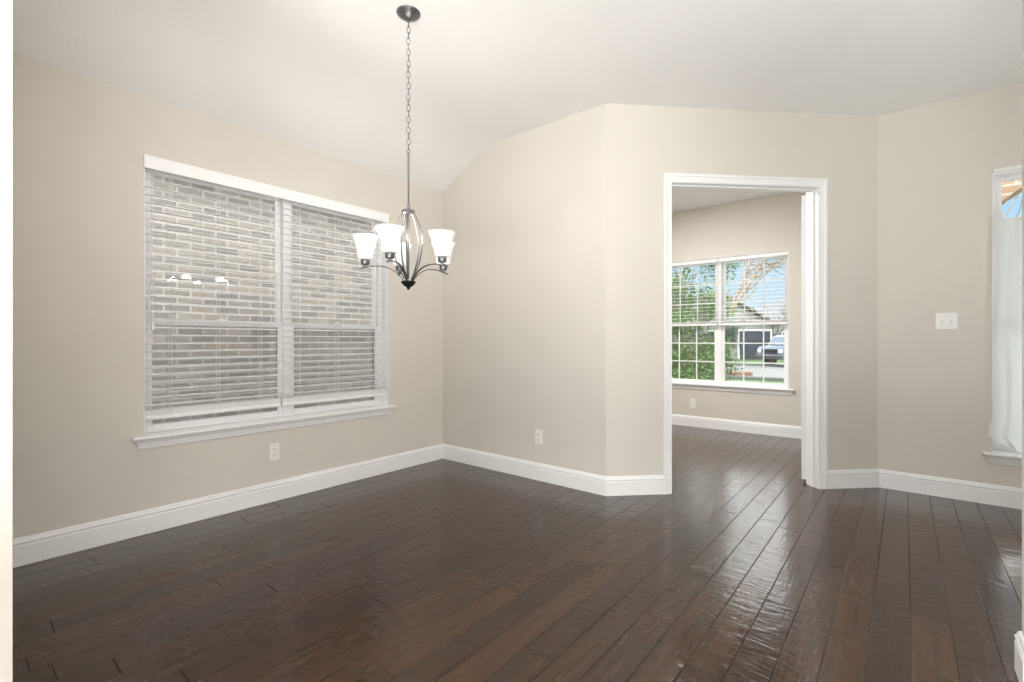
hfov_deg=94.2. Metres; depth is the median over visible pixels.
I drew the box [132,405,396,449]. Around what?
trim
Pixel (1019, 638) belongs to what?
baseboard
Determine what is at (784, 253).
window blind
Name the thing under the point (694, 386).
window sill
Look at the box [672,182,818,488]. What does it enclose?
trim
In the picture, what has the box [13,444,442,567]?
baseboard
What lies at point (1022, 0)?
wall
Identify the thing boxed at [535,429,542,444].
power outlet
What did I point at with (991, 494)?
baseboard
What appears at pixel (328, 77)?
ceiling
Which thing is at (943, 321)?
light switch
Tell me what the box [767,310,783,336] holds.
bare tree
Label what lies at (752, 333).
house
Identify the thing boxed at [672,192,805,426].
wall
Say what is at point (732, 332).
evergreen shrub
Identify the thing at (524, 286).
wall
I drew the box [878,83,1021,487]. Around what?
wall
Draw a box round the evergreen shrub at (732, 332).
[708,320,740,363]
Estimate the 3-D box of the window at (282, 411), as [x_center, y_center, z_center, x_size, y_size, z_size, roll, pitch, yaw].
[-1.603,-0.257,3.347,0.160,1.574,1.631,0,0,39]
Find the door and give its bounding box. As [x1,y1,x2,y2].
[801,195,805,479]
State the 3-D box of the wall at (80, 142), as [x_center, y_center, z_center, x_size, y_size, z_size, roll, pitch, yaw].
[-2.054,-0.295,2.808,0.171,2.850,10.950,0,0,40]
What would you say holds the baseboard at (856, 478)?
attached to the wall at (644, 143)
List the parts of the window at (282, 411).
sash, sash, screen frame, sash, sash, screen frame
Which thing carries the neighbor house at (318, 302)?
on the ground
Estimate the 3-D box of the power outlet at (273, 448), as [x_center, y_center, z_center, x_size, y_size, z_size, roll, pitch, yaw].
[-1.604,0.750,3.213,0.008,0.114,0.069,0,0,39]
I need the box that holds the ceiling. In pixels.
[13,0,1021,212]
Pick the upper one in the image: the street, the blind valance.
the blind valance
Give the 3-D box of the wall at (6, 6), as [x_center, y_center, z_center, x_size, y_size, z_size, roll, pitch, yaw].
[-1.916,-0.295,1.661,1.600,2.850,0.125,0,0,40]
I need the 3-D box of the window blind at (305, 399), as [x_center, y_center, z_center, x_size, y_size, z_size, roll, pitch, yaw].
[-1.326,-0.291,3.616,0.067,1.482,0.848,0,0,40]
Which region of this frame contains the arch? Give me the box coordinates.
[1002,179,1021,204]
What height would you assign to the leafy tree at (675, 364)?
5.541 m
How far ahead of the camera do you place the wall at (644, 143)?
3.40 m
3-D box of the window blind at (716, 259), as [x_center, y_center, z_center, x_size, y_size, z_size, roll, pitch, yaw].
[2.237,-0.602,6.104,0.773,0.827,0.056,0,0,40]
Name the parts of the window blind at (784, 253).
ladder cord, rail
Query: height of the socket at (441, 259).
0.044 m
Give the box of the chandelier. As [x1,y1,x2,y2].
[352,5,455,289]
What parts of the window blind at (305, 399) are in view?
ladder cord, rail, ladder cord, lift cord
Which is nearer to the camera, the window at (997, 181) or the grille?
the window at (997, 181)
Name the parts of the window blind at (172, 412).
lift cord, ladder cord, rail, ladder cord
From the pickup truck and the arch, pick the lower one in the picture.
the pickup truck
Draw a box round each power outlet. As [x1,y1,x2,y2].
[269,443,278,460]
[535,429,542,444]
[690,399,695,407]
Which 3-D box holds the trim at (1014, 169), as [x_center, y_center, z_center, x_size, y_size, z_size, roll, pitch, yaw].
[3.526,-1.112,2.865,0.902,0.044,0.041,0,0,39]
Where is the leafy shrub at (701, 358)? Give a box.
[672,332,742,380]
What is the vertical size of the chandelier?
1.402 m
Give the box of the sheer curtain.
[988,216,1021,453]
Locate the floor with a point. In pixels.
(441, 570)
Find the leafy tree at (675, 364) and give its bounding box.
[672,262,743,380]
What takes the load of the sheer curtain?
hanging from the window at (997, 181)
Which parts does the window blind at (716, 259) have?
rail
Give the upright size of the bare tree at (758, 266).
6.332 m
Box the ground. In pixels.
[694,360,783,382]
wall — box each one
[0,0,12,681]
[13,53,442,538]
[443,104,605,475]
[606,104,877,475]
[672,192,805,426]
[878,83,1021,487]
[1022,0,1023,635]
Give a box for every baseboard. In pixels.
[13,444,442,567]
[443,444,605,495]
[606,475,663,495]
[672,414,800,438]
[828,469,878,488]
[879,469,1021,509]
[1014,631,1023,681]
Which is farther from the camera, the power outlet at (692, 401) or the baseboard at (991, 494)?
the power outlet at (692, 401)
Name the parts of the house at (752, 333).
garage door frame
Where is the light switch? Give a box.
[935,313,957,329]
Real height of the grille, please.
0.270 m
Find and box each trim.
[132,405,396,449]
[663,173,827,494]
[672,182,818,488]
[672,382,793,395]
[983,451,1021,466]
[992,164,1021,176]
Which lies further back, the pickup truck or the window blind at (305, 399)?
the pickup truck
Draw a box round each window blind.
[145,168,280,420]
[279,199,385,405]
[672,258,717,326]
[718,251,787,325]
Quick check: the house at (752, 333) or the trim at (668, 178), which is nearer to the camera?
the trim at (668, 178)
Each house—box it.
[151,174,371,423]
[672,292,776,359]
[756,301,784,336]
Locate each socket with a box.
[360,259,369,267]
[385,252,394,261]
[438,256,446,265]
[439,265,447,272]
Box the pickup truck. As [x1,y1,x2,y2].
[756,335,783,362]
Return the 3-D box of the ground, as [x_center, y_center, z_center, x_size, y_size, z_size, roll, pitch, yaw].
[19.082,1.400,23.149,180.000,0.001,180.000,0,0,40]
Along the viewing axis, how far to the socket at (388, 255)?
2.19 m
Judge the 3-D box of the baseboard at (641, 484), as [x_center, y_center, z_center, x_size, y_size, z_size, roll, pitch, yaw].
[0.863,1.013,3.339,0.425,0.133,0.015,0,0,-6]
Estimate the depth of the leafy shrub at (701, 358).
8.87 m
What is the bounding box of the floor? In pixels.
[13,424,1021,681]
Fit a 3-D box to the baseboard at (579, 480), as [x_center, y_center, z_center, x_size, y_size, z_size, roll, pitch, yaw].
[0.008,1.013,3.852,1.683,0.133,0.015,0,0,40]
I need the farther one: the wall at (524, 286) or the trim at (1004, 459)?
the wall at (524, 286)
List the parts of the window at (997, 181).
sash, sash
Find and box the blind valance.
[144,154,388,222]
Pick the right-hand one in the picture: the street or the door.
the door
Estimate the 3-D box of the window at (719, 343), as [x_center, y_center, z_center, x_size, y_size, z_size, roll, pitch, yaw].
[2.554,-0.241,5.891,1.549,1.552,0.160,0,0,40]
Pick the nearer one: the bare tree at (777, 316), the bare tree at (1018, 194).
the bare tree at (1018, 194)
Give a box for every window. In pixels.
[144,168,387,435]
[672,250,788,388]
[992,172,1021,454]
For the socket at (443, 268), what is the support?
attached to the chandelier
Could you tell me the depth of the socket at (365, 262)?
2.37 m
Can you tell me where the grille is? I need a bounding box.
[762,349,776,353]
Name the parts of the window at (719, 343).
sash, sash, sash, sash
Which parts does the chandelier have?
arm, lamp shade, arm, lamp shade, stem, lamp shade, arm, arm, lamp shade, lamp shade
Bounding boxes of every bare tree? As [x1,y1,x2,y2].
[713,258,784,379]
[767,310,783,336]
[1004,194,1021,217]
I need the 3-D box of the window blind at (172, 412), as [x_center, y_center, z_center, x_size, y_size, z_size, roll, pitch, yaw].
[-1.843,-0.291,2.990,0.067,1.482,0.760,0,0,39]
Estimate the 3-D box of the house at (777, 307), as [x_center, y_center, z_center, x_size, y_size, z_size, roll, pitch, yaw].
[27.731,-1.400,48.500,7.725,5.600,9.700,0,0,0]
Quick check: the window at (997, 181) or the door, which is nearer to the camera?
the window at (997, 181)
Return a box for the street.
[689,363,783,380]
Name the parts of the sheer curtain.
curtain rod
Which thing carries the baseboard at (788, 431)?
attached to the wall at (770, 223)

